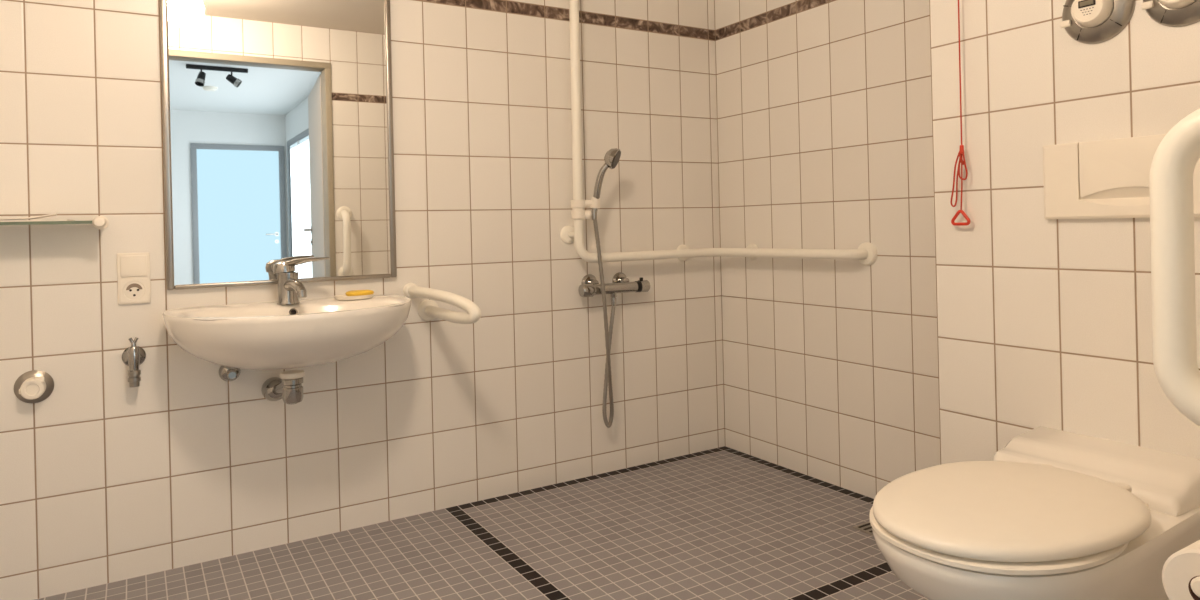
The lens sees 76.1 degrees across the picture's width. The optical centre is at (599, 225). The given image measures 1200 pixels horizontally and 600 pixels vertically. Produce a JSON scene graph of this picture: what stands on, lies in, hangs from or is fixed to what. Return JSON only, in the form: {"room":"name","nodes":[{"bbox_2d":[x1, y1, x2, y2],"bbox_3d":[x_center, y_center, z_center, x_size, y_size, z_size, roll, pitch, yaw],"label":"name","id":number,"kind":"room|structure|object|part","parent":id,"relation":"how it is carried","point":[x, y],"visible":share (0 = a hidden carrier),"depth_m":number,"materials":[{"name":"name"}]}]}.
{"room":"accessible bathroom","nodes":[
{"label":"accessible bathroom","id":0,"kind":"room"},
{"bbox_2d":[0,0,724,599],"bbox_3d":[-0.744,-0.110,2.755,3.170,2.280,0.120,-1,0,-31],"label":"wall","id":1,"kind":"structure","parent":0,"point":[104,479],"depth_m":2.71,"materials":[{"name":"tile"}]},
{"bbox_2d":[14,370,53,402],"bbox_3d":[-1.579,0.454,2.136,0.092,0.092,0.053,-1,0,-31],"label":"valve","id":2,"kind":"object","parent":1,"relation":"attached to","point":[34,386],"visible":1,"depth_m":2.13,"materials":[{"name":"silver metal"}]},
{"bbox_2d":[0,216,108,229],"bbox_3d":[-1.689,-0.002,2.024,0.660,0.040,0.142,-1,0,-31],"label":"glass shelf","id":3,"kind":"object","parent":1,"relation":"attached to","point":[99,222],"visible":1,"depth_m":2.11,"materials":[{"name":"clear glass"}]},
{"bbox_3d":[-1.690,-0.002,2.024,0.608,0.008,0.116,-1,0,-31],"label":"glass pane","id":4,"kind":"part","parent":3,"relation":"part of","materials":[{"name":"clear glass"}]},
{"bbox_2d":[0,214,75,221],"bbox_3d":[-1.648,-0.018,2.056,0.393,0.021,0.082,-1,0,-30],"label":"folded paper","id":5,"kind":"object","parent":3,"relation":"on","point":[48,215],"visible":0.97,"depth_m":2.08,"materials":[{"name":"white paper"}]},
{"bbox_2d":[117,252,150,304],"bbox_3d":[-1.386,0.158,2.281,0.084,0.152,0.014,-1,0,-31],"label":"socket","id":6,"kind":"object","parent":1,"relation":"attached to","point":[133,269],"visible":1,"depth_m":2.28,"materials":[{"name":"white plastic"}]},
{"bbox_2d":[122,337,145,386],"bbox_3d":[-1.371,0.399,2.256,0.062,0.144,0.066,-1,0,-31],"label":"tap","id":7,"kind":"object","parent":1,"relation":"attached to","point":[133,356],"visible":1,"depth_m":2.23,"materials":[{"name":"silver metal"}]},
{"bbox_3d":[-1.364,0.341,2.242,0.026,0.028,0.014,-1,0,-31],"label":"wing handle","id":8,"kind":"part","parent":7,"relation":"part of","materials":[{"name":"silver metal"}]},
{"bbox_2d":[128,370,140,386],"bbox_3d":[-1.361,0.447,2.242,0.033,0.048,0.033,-1,0,-31],"label":"outlet","id":9,"kind":"object","parent":7,"relation":"attached to","point":[134,379],"depth_m":2.23,"materials":[{"name":"silver metal"}]},
{"bbox_2d":[219,365,239,381],"bbox_3d":[-1.148,0.460,2.384,0.062,0.062,0.080,-1,0,-31],"label":"valve","id":10,"kind":"object","parent":1,"relation":"attached to","point":[226,373],"visible":0.88,"depth_m":2.39,"materials":[{"name":"silver metal"}]},
{"bbox_2d":[160,0,396,289],"bbox_3d":[-1.026,-0.377,2.503,0.700,1.132,0.024,-1,0,-31],"label":"wall mirror","id":11,"kind":"object","parent":1,"relation":"attached to","point":[277,115],"visible":0.97,"depth_m":2.48,"materials":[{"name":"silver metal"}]},
{"bbox_2d":[162,295,411,369],"bbox_3d":[-0.897,0.343,2.295,0.706,0.201,0.494,-1,0,-31],"label":"basin","id":12,"kind":"object","parent":1,"relation":"attached to","point":[319,331],"visible":0.99,"depth_m":2.14,"materials":[{"name":"white ceramic"}]},
{"bbox_2d":[261,370,304,404],"bbox_3d":[-0.986,0.506,2.392,0.077,0.120,0.242,-1,0,-38],"label":"trap","id":13,"kind":"object","parent":12,"relation":"attached to","point":[289,388],"visible":1,"depth_m":2.31,"materials":[{"name":"silver plastic"}]},
{"bbox_2d":[281,377,302,404],"bbox_3d":[-0.932,0.501,2.327,0.062,0.079,0.062,-1,0,-31],"label":"bottle","id":14,"kind":"object","parent":13,"relation":"on","point":[292,390],"depth_m":2.30,"materials":[{"name":"silver metal"}]},
{"bbox_2d":[273,257,329,304],"bbox_3d":[-0.951,0.174,2.391,0.165,0.143,0.149,-1,0,15],"label":"tap","id":15,"kind":"object","parent":12,"relation":"on","point":[290,289],"visible":1,"depth_m":2.39,"materials":[{"name":"silver metal"}]},
{"bbox_3d":[-0.934,0.194,2.356,0.038,0.057,0.135,-1,0,-42],"label":"spout","id":16,"kind":"part","parent":15,"relation":"part of","materials":[{"name":"silver metal"}]},
{"bbox_3d":[-0.945,0.127,2.429,0.172,0.050,0.065,-1,0,-13],"label":"lever","id":17,"kind":"part","parent":15,"relation":"part of","materials":[{"name":"silver metal"}]},
{"bbox_2d":[334,294,373,299],"bbox_3d":[-0.804,0.234,2.509,0.132,0.012,0.095,-1,0,-31],"label":"soap dish","id":18,"kind":"object","parent":12,"relation":"on","point":[338,297],"visible":0.85,"depth_m":2.47,"materials":[{"name":"white ceramic"}]},
{"bbox_2d":[345,290,373,295],"bbox_3d":[-0.789,0.223,2.518,0.090,0.018,0.052,-1,0,-31],"label":"soap bar","id":19,"kind":"object","parent":18,"relation":"on","point":[353,292],"visible":0.91,"depth_m":2.50,"materials":[{"name":"yellow wax"}]},
{"bbox_2d":[403,283,480,323],"bbox_3d":[-0.526,0.271,2.555,0.127,0.140,0.439,-1,0,-31],"label":"handle","id":20,"kind":"object","parent":1,"relation":"attached to","point":[428,310],"visible":1,"depth_m":2.53,"materials":[{"name":"white plastic"}]},
{"bbox_2d":[578,272,649,297],"bbox_3d":[0.050,0.243,3.109,0.319,0.094,0.094,-1,0,-31],"label":"shower mixer","id":21,"kind":"object","parent":1,"relation":"attached to","point":[590,286],"visible":1,"depth_m":3.08,"materials":[{"name":"silver metal"}]},
{"bbox_3d":[-0.050,0.256,3.023,0.058,0.053,0.053,-1,0,-31],"label":"flow knob","id":22,"kind":"part","parent":21,"relation":"part of","materials":[{"name":"silver metal"}]},
{"bbox_3d":[0.179,0.251,3.163,0.043,0.049,0.049,-1,0,-31],"label":"temperature knob","id":23,"kind":"part","parent":21,"relation":"part of","materials":[{"name":"silver metal"}]},
{"bbox_2d":[35,446,928,599],"bbox_3d":[-0.111,1.065,1.765,3.170,0.100,2.440,-1,0,-31],"label":"floor","id":24,"kind":"structure","parent":0,"point":[721,523],"depth_m":2.39,"materials":[{"name":"grey tile"}]},
{"bbox_2d":[853,521,873,535],"bbox_3d":[0.910,0.988,2.495,0.120,0.005,0.120,-1,0,-31],"label":"floor drain","id":25,"kind":"object","parent":24,"relation":"on","point":[866,527],"visible":0.29,"depth_m":2.50,"materials":[{"name":"silver metal"}]},
{"bbox_2d":[714,0,939,498],"bbox_3d":[0.939,-0.151,2.924,0.120,2.280,1.347,-1,0,-31],"label":"wall","id":26,"kind":"structure","parent":0,"point":[825,138],"depth_m":2.92,"materials":[{"name":"tile"}]},
{"bbox_2d":[560,0,876,265],"bbox_3d":[0.453,-0.521,3.099,1.185,1.357,0.505,-1,0,14],"label":"shower rail","id":27,"kind":"object","parent":26,"relation":"attached to","point":[866,253],"visible":1,"depth_m":2.98,"materials":[{"name":"white plastic"}]},
{"bbox_2d":[571,197,599,218],"bbox_3d":[-0.057,-0.067,2.998,0.115,0.087,0.060,-1,0,-9],"label":"holder","id":28,"kind":"object","parent":27,"relation":"attached to","point":[578,207],"visible":0.99,"depth_m":2.98,"materials":[{"name":"white plastic"}]},
{"bbox_3d":[-0.046,-0.041,2.997,0.028,0.035,0.034,-1,0,-5],"label":"knob","id":29,"kind":"part","parent":28,"relation":"part of","materials":[{"name":"white plastic"}]},
{"bbox_2d":[591,211,616,427],"bbox_3d":[0.019,0.374,3.043,0.049,0.866,0.139,-1,0,41],"label":"shower hose","id":30,"kind":"object","parent":28,"relation":"hanging from","point":[608,335],"visible":1,"depth_m":3.03,"materials":[{"name":"silver metal"}]},
{"bbox_2d":[592,148,620,211],"bbox_3d":[0.023,-0.174,2.963,0.121,0.244,0.071,-1,0,7],"label":"shower","id":31,"kind":"object","parent":28,"relation":"attached to","point":[612,157],"visible":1,"depth_m":2.96,"materials":[{"name":"silver metal"}]},
{"bbox_3d":[0.002,-0.148,2.975,0.083,0.193,0.032,-1,0,32],"label":"handle","id":32,"kind":"part","parent":31,"relation":"part of","materials":[{"name":"silver metal"}]},
{"bbox_2d":[929,0,1199,464],"bbox_3d":[1.381,-0.162,1.846,0.489,2.280,0.953,-1,0,-31],"label":"wall","id":33,"kind":"structure","parent":0,"point":[1043,322],"depth_m":1.88,"materials":[{"name":"tile"}]},
{"bbox_2d":[869,426,1199,599],"bbox_3d":[0.865,0.702,1.523,0.765,0.408,0.413,-1,0,-31],"label":"toilet","id":34,"kind":"object","parent":33,"relation":"attached to","point":[1055,514],"visible":1,"depth_m":1.39,"materials":[{"name":"white ceramic"}]},
{"bbox_3d":[0.771,0.558,1.466,0.543,0.014,0.402,-1,0,-31],"label":"seat","id":35,"kind":"part","parent":34,"relation":"part of","materials":[{"name":"white plastic"}]},
{"bbox_3d":[0.772,0.530,1.467,0.555,0.031,0.410,-1,0,-31],"label":"lid","id":36,"kind":"part","parent":34,"relation":"part of","materials":[{"name":"white plastic"}]},
{"bbox_3d":[0.871,0.736,1.524,0.756,0.341,0.398,-1,0,-31],"label":"bowl","id":37,"kind":"part","parent":34,"relation":"part of","materials":[{"name":"white ceramic"}]},
{"bbox_2d":[1060,0,1134,43],"bbox_3d":[1.119,-0.493,1.744,0.051,0.154,0.154,-1,0,-31],"label":"meter","id":38,"kind":"object","parent":33,"relation":"attached to","point":[1084,21],"visible":1,"depth_m":1.73,"materials":[{"name":"silver metal"}]},
{"bbox_3d":[1.099,-0.502,1.731,0.003,0.016,0.036,-1,0,-31],"label":"display frame","id":39,"kind":"part","parent":38,"relation":"part of","materials":[{"name":"white plastic"}]},
{"bbox_2d":[1043,134,1199,218],"bbox_3d":[1.176,-0.106,1.695,0.022,0.178,0.380,-1,0,-31],"label":"flush plate","id":40,"kind":"object","parent":33,"relation":"attached to","point":[1109,178],"visible":0.77,"depth_m":1.74,"materials":[{"name":"white plastic"}]},
{"bbox_2d":[1141,0,1199,26],"bbox_3d":[1.208,-0.495,1.598,0.051,0.154,0.154,-1,0,-31],"label":"meter","id":41,"kind":"object","parent":33,"relation":"attached to","point":[1172,13],"visible":1,"depth_m":1.61,"materials":[{"name":"silver metal"}]},
{"bbox_3d":[0.516,-0.141,0.690,3.170,2.280,0.120,-1,0,-31],"label":"wall","id":42,"kind":"structure","parent":0,"visible":0},
{"bbox_2d":[1149,109,1199,426],"bbox_3d":[0.752,0.055,0.959,0.090,0.463,0.103,-1,0,-31],"label":"handle","id":43,"kind":"object","parent":42,"relation":"attached to","point":[1174,161],"visible":1,"depth_m":0.96,"materials":[{"name":"white plastic"}]},
{"bbox_2d":[1162,540,1199,599],"bbox_3d":[0.822,0.471,1.010,0.101,0.105,0.105,-1,0,-31],"label":"toilet roll","id":44,"kind":"object","parent":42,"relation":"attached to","point":[1178,572],"visible":1,"depth_m":1.01,"materials":[{"name":"white paper"}]},
{"bbox_2d":[1190,576,1199,597],"bbox_3d":[0.856,0.461,1.002,0.180,0.060,0.076,-1,0,-31],"label":"toilet roll holder","id":45,"kind":"object","parent":42,"relation":"attached to","point":[1195,583],"visible":1,"depth_m":0.98,"materials":[{"name":"white plastic"}]},
{"bbox_3d":[-0.143,-1.315,1.723,3.170,0.100,2.540,-1,0,-31],"label":"ceiling","id":46,"kind":"structure","parent":0,"visible":0},
{"bbox_2d":[950,0,969,225],"bbox_3d":[0.947,-0.645,2.026,0.060,1.292,0.060,-1,0,7],"label":"pull cord","id":47,"kind":"object","parent":46,"relation":"hanging from","point":[960,155],"visible":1,"depth_m":2.03,"materials":[{"name":"red fabric"}]},
{"bbox_3d":[0.946,-0.664,2.030,0.007,1.253,0.012,-1,0,-31],"label":"cord","id":48,"kind":"part","parent":47,"relation":"part of","materials":[{"name":"fabric"}]}
]}

